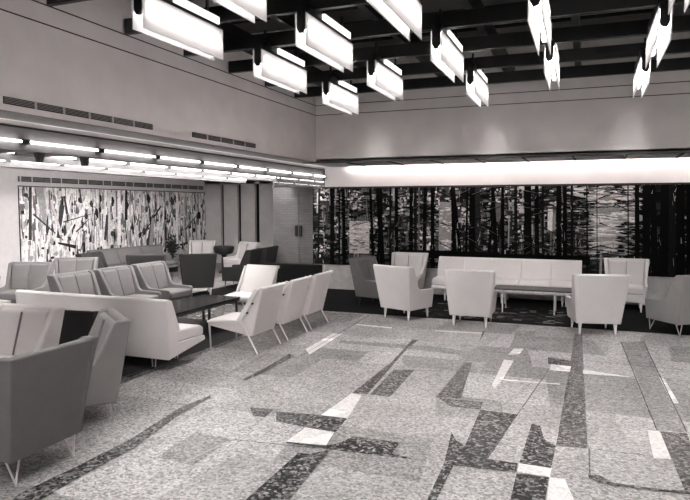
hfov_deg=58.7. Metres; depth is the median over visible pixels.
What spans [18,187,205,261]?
mural
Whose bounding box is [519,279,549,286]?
seat cushion
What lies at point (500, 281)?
seat cushion
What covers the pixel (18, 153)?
trim
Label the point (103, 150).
lamp
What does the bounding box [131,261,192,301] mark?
armchair
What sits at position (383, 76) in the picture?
ceiling lamp
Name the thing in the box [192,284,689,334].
carpet
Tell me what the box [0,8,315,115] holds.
trim
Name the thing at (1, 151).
trim
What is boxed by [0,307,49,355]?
cushion
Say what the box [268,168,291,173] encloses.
lamp
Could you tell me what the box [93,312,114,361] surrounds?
cushion
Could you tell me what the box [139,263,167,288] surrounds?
cushion
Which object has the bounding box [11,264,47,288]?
cushion
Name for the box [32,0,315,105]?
trim
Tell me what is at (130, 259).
armchair
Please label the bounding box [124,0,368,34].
beam
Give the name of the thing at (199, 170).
lamp
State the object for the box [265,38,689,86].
beam
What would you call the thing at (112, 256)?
cushion
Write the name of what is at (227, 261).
seat cushion
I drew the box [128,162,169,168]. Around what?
lamp
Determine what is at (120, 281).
cushion
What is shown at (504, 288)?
coffee table
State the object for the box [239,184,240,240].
trim
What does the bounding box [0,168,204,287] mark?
wall
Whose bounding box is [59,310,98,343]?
armchair
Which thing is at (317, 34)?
ceiling lamp
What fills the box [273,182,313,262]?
door frame
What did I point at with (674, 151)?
trim
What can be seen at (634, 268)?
cushion
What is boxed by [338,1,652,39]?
ceiling
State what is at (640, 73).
ceiling lamp
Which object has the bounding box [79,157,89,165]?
bracket
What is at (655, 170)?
wall
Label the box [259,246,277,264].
armchair
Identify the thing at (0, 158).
trim
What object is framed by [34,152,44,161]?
bracket
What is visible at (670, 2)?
ceiling lamp
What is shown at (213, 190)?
wall
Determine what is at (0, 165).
trim
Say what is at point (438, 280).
seat cushion
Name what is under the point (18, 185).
trim
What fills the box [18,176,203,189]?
air vent
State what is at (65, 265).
cushion
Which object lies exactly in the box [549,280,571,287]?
seat cushion
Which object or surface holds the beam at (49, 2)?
attached to the wall
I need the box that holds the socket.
[18,139,26,143]
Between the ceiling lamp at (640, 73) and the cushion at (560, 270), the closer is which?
the ceiling lamp at (640, 73)
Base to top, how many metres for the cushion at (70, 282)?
0.462 m
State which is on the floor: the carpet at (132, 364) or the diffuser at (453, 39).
the carpet at (132, 364)
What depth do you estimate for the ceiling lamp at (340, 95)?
9.28 m
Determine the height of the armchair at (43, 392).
0.869 m
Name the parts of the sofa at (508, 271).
seat, backrest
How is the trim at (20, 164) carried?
attached to the ceiling at (4, 121)
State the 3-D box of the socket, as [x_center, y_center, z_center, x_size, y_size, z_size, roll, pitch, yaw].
[-3.265,-1.097,6.207,0.063,0.050,0.045,2,4,21]
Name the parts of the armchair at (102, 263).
backrest, panel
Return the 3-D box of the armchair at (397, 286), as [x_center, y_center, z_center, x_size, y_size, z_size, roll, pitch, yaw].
[0.970,0.664,9.984,0.748,0.870,0.732,4,6,43]
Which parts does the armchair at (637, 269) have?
panel, backrest, seat, panel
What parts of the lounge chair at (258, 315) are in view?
leg, seat, frame, leg, backrest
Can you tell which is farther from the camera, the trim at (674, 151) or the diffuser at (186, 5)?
the trim at (674, 151)
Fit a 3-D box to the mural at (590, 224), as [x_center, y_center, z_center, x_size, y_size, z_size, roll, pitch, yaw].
[4.333,-0.381,11.588,10.820,1.660,0.044,2,4,21]
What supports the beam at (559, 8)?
attached to the wall
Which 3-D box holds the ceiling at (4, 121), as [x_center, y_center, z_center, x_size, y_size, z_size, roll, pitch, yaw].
[-5.853,-1.526,8.046,6.150,0.280,23.250,2,4,21]
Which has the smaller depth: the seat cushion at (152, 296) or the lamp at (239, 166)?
the seat cushion at (152, 296)
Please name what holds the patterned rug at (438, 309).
on the carpet at (337, 300)
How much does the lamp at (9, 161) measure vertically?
0.050 m
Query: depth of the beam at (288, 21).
7.08 m
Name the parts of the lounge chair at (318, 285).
backrest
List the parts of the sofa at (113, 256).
backrest, seat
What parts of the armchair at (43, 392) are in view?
panel, leg, leg, panel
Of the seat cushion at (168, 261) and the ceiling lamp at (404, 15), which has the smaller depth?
the ceiling lamp at (404, 15)
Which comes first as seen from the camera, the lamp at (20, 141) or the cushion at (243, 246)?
the lamp at (20, 141)
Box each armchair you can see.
[0,262,54,303]
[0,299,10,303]
[0,303,64,357]
[0,336,97,484]
[47,270,100,294]
[54,257,98,273]
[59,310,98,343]
[75,251,107,268]
[85,307,130,419]
[92,265,160,298]
[125,254,165,264]
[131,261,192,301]
[179,253,216,294]
[189,240,216,253]
[221,248,261,287]
[223,241,260,266]
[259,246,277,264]
[349,255,383,307]
[373,264,433,320]
[391,252,428,288]
[444,269,496,327]
[566,274,630,334]
[604,258,649,311]
[645,275,689,335]
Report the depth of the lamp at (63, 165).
10.10 m
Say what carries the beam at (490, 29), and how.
attached to the wall at (661, 122)
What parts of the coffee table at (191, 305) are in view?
leg, leg, leg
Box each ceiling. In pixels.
[0,119,324,181]
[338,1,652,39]
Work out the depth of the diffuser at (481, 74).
8.80 m
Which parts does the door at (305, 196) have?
handle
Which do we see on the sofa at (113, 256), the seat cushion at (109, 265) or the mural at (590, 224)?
the seat cushion at (109, 265)
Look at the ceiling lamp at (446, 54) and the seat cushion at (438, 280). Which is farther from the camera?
the seat cushion at (438, 280)
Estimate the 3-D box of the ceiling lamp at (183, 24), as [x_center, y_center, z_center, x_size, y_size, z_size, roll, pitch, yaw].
[-1.522,-2.185,5.715,0.118,0.560,1.220,2,4,21]
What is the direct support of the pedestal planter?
on the floor
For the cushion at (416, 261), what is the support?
on the armchair at (419, 261)
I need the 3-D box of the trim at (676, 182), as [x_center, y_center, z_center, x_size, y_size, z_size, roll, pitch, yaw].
[4.347,-1.227,11.536,10.800,0.035,0.020,2,4,21]
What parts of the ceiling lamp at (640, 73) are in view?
opal panel, opal panel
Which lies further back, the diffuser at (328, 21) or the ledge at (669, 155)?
the ledge at (669, 155)
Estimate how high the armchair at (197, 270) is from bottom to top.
0.870 m
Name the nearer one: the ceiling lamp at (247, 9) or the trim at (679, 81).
the ceiling lamp at (247, 9)
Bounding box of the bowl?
[213,245,233,254]
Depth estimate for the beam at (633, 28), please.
7.30 m
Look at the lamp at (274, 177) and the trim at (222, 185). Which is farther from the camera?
the trim at (222, 185)
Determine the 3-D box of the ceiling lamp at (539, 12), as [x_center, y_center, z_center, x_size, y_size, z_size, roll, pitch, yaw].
[1.757,-2.170,5.500,0.118,0.560,1.220,2,4,21]
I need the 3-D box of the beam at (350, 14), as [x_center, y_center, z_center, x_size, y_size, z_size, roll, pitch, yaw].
[3.070,-3.074,7.030,9.980,0.050,0.500,2,4,21]
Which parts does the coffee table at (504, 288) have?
frame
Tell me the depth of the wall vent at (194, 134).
8.61 m
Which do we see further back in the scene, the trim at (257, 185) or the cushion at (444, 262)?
the trim at (257, 185)
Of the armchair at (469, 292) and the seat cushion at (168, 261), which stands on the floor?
the armchair at (469, 292)
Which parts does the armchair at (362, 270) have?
backrest, panel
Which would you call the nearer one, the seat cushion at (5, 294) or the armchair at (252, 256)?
the seat cushion at (5, 294)
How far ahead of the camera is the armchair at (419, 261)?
12.36 m
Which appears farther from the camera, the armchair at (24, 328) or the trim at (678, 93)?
the trim at (678, 93)
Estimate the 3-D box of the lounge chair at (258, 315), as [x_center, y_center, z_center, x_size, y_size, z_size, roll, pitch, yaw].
[-1.257,0.841,7.891,0.798,0.829,0.646,2,4,21]
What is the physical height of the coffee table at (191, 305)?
0.420 m
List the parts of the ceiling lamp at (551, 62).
opal panel, opal panel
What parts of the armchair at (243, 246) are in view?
panel, panel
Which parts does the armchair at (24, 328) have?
backrest, panel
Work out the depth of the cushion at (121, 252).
15.21 m
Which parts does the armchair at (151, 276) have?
backrest, panel, panel, seat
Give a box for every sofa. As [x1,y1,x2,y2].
[15,290,204,366]
[86,244,179,269]
[263,263,321,283]
[431,256,581,306]
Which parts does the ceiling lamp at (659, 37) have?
opal panel, opal panel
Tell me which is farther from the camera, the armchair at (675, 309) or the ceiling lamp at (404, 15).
the armchair at (675, 309)
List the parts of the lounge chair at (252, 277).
frame, seat, backrest, frame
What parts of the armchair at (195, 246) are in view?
panel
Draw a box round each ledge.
[0,109,312,163]
[313,148,689,166]
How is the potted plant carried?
on the floor
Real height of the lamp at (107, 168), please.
0.050 m
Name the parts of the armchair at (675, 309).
backrest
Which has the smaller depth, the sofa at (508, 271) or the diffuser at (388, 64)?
the diffuser at (388, 64)
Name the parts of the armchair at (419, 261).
panel, backrest, panel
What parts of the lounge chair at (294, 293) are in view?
frame, leg, backrest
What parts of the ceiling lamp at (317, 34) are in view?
opal panel, opal panel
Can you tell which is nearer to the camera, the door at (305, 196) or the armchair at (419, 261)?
the armchair at (419, 261)
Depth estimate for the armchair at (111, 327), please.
5.09 m
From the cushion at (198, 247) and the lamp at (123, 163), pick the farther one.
the cushion at (198, 247)
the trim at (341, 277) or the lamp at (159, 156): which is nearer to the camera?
the lamp at (159, 156)
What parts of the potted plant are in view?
pot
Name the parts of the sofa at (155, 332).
seat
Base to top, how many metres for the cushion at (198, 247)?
0.462 m
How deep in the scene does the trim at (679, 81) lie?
10.14 m
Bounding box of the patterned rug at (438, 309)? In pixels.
[415,302,567,325]
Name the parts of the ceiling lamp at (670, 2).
opal panel, opal panel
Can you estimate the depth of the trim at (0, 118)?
7.83 m
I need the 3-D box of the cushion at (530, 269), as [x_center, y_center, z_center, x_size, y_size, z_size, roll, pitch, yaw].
[3.628,0.373,11.652,0.528,0.355,0.193,2,4,21]
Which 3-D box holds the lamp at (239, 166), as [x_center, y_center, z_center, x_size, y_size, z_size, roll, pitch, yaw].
[-1.655,-1.397,10.498,0.216,0.050,1.000,2,4,21]
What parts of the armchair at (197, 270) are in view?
panel, panel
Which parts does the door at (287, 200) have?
handle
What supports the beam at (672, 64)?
attached to the wall
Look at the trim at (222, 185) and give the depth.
19.73 m
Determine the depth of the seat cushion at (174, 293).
10.13 m
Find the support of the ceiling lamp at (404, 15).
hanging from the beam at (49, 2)
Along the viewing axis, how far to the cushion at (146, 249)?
16.08 m
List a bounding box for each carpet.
[122,317,243,376]
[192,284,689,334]
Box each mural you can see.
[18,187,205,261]
[313,184,689,276]
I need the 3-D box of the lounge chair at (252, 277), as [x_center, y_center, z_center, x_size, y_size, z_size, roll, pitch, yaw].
[-1.534,0.690,10.047,0.646,0.829,0.798,2,4,23]
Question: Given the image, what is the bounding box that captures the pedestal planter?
[213,245,233,272]
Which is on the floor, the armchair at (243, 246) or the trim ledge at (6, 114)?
the armchair at (243, 246)
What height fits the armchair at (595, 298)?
0.870 m
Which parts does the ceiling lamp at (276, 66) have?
opal panel, opal panel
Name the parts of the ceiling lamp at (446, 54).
opal panel, opal panel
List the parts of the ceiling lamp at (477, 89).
opal panel, opal panel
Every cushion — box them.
[0,289,31,300]
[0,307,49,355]
[0,355,13,357]
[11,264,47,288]
[57,272,94,294]
[59,259,92,272]
[83,253,104,268]
[89,249,119,264]
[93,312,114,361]
[102,267,134,295]
[108,264,126,266]
[116,247,141,262]
[126,294,158,298]
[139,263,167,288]
[140,245,163,254]
[163,288,190,299]
[166,258,178,264]
[170,301,179,330]
[176,323,202,341]
[192,241,212,253]
[224,258,238,264]
[238,242,255,257]
[356,257,375,280]
[395,254,423,274]
[432,275,444,284]
[437,257,464,275]
[465,258,492,270]
[493,259,521,278]
[495,278,520,285]
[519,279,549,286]
[521,260,550,279]
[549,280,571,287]
[551,261,581,280]
[608,260,644,284]
[627,284,643,294]
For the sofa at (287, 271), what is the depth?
13.50 m
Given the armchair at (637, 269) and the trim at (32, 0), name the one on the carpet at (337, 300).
the armchair at (637, 269)
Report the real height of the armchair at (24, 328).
0.869 m
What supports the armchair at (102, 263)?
on the floor
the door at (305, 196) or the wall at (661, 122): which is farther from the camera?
the door at (305, 196)
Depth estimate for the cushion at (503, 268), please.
11.81 m
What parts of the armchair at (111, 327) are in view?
panel, leg, backrest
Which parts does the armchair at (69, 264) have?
panel, backrest, panel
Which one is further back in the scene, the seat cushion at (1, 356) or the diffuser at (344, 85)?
the diffuser at (344, 85)
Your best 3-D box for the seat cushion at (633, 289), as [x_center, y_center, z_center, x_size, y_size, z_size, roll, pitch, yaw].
[4.902,0.684,10.705,0.544,0.123,0.495,2,4,23]
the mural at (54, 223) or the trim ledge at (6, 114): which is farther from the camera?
the mural at (54, 223)
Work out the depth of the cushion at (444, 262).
12.24 m
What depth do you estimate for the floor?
5.20 m
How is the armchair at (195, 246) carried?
on the floor
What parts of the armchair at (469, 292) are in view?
panel, backrest, panel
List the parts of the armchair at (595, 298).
panel, leg, backrest, leg, panel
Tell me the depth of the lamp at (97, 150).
6.68 m
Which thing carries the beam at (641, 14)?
attached to the wall
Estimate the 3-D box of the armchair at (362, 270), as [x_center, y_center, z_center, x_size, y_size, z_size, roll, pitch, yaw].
[0.570,0.570,11.320,0.732,0.870,0.748,3,5,33]
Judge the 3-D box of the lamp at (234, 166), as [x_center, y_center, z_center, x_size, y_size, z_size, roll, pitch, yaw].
[-2.021,-1.332,9.570,0.216,0.050,1.000,2,4,21]
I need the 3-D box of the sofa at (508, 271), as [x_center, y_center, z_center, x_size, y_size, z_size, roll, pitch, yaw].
[3.047,0.581,11.665,2.700,0.799,0.727,2,4,21]
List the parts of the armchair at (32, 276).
panel, backrest, panel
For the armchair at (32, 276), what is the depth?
10.30 m
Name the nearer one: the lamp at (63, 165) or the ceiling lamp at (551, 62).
the ceiling lamp at (551, 62)
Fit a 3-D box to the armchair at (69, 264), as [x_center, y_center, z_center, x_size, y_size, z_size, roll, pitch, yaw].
[-4.894,0.592,11.087,0.748,0.870,0.732,-1,4,-13]
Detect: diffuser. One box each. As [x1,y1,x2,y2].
[173,0,219,24]
[277,48,304,66]
[322,14,350,38]
[338,81,356,92]
[384,59,401,74]
[447,30,462,51]
[477,70,487,82]
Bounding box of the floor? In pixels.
[0,263,689,499]
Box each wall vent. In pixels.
[3,96,152,129]
[192,132,255,147]
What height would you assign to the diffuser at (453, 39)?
0.075 m
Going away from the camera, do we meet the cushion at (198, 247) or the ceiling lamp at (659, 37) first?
the ceiling lamp at (659, 37)
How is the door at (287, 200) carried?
in the door frame at (295, 188)
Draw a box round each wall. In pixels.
[0,0,315,161]
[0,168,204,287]
[204,181,272,262]
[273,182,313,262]
[316,7,689,160]
[317,158,689,277]
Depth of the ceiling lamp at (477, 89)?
8.45 m
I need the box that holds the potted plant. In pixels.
[165,234,180,271]
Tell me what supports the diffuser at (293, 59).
attached to the ceiling lamp at (276, 66)
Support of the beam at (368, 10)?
attached to the wall at (661, 122)
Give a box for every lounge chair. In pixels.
[207,282,285,353]
[222,264,279,314]
[241,275,311,339]
[302,270,332,329]
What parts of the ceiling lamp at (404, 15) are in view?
opal panel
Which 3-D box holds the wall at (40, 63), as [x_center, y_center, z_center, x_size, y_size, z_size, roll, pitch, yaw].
[-3.685,-2.246,3.801,0.150,2.250,17.050,2,4,21]
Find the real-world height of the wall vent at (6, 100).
0.068 m
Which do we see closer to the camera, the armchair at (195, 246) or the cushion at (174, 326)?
the cushion at (174, 326)
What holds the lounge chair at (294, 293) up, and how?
on the floor
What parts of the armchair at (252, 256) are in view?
panel, backrest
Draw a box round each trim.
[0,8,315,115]
[0,118,325,166]
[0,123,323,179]
[0,147,323,180]
[0,150,19,152]
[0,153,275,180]
[0,158,276,181]
[0,161,245,182]
[0,165,242,182]
[17,152,62,156]
[18,185,203,192]
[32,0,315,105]
[239,184,240,240]
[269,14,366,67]
[302,150,689,163]
[314,182,689,188]
[316,81,689,105]
[316,93,689,115]
[325,265,673,304]
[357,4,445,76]
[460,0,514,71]
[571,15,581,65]
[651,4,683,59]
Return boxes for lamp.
[0,137,26,143]
[9,161,62,165]
[23,139,101,152]
[55,156,78,160]
[63,165,106,169]
[79,158,127,164]
[102,148,157,158]
[107,168,143,172]
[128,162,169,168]
[132,0,222,60]
[158,155,202,163]
[170,166,202,171]
[203,161,237,167]
[203,169,230,173]
[212,0,266,23]
[229,172,255,176]
[238,165,267,170]
[253,30,306,93]
[255,175,276,178]
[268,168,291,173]
[292,171,312,175]
[295,0,352,72]
[322,66,358,114]
[366,0,421,40]
[367,42,402,100]
[430,9,463,82]
[466,53,488,107]
[527,0,551,55]
[544,26,559,89]
[633,38,650,97]
[645,0,672,68]
[668,0,689,14]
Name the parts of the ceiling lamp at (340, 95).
opal panel, opal panel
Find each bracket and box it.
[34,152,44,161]
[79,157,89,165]
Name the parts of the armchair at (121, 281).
panel, backrest, panel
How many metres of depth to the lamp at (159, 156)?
8.59 m
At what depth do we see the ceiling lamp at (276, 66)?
7.45 m
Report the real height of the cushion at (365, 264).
0.462 m
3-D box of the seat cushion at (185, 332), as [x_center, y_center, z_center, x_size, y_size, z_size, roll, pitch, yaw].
[-2.118,0.940,7.153,0.728,0.134,0.561,2,4,21]
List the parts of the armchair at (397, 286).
panel, backrest, panel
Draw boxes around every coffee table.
[172,294,239,332]
[494,284,571,314]
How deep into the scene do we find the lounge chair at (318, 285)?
9.13 m
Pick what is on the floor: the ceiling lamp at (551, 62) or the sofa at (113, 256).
the sofa at (113, 256)
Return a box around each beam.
[46,0,89,5]
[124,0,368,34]
[131,0,321,85]
[183,0,683,56]
[229,0,527,33]
[229,15,689,73]
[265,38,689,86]
[281,4,689,54]
[294,57,689,97]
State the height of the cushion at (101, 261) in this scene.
0.462 m
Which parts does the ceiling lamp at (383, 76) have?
opal panel, opal panel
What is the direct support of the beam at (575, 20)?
attached to the wall at (661, 122)
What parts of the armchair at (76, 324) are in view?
panel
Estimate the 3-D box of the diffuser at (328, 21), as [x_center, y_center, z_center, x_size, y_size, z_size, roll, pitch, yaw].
[-0.083,-2.338,6.440,0.038,0.075,0.720,2,4,21]
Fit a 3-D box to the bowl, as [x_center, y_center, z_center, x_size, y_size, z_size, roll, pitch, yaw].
[-3.345,0.006,16.940,0.580,0.240,0.580,2,4,21]
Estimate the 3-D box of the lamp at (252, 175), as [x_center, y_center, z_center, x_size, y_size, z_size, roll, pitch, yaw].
[-2.150,-1.535,12.456,0.216,0.050,0.950,2,4,21]
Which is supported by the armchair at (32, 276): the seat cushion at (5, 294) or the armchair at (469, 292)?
the seat cushion at (5, 294)
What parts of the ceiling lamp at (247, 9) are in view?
opal panel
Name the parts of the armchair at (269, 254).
panel, backrest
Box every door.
[277,190,298,263]
[299,190,312,263]
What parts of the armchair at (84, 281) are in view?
panel, backrest, panel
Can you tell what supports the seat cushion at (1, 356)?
on the armchair at (24, 328)
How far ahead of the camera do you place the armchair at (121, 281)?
9.51 m
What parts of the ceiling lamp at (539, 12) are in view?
opal panel, opal panel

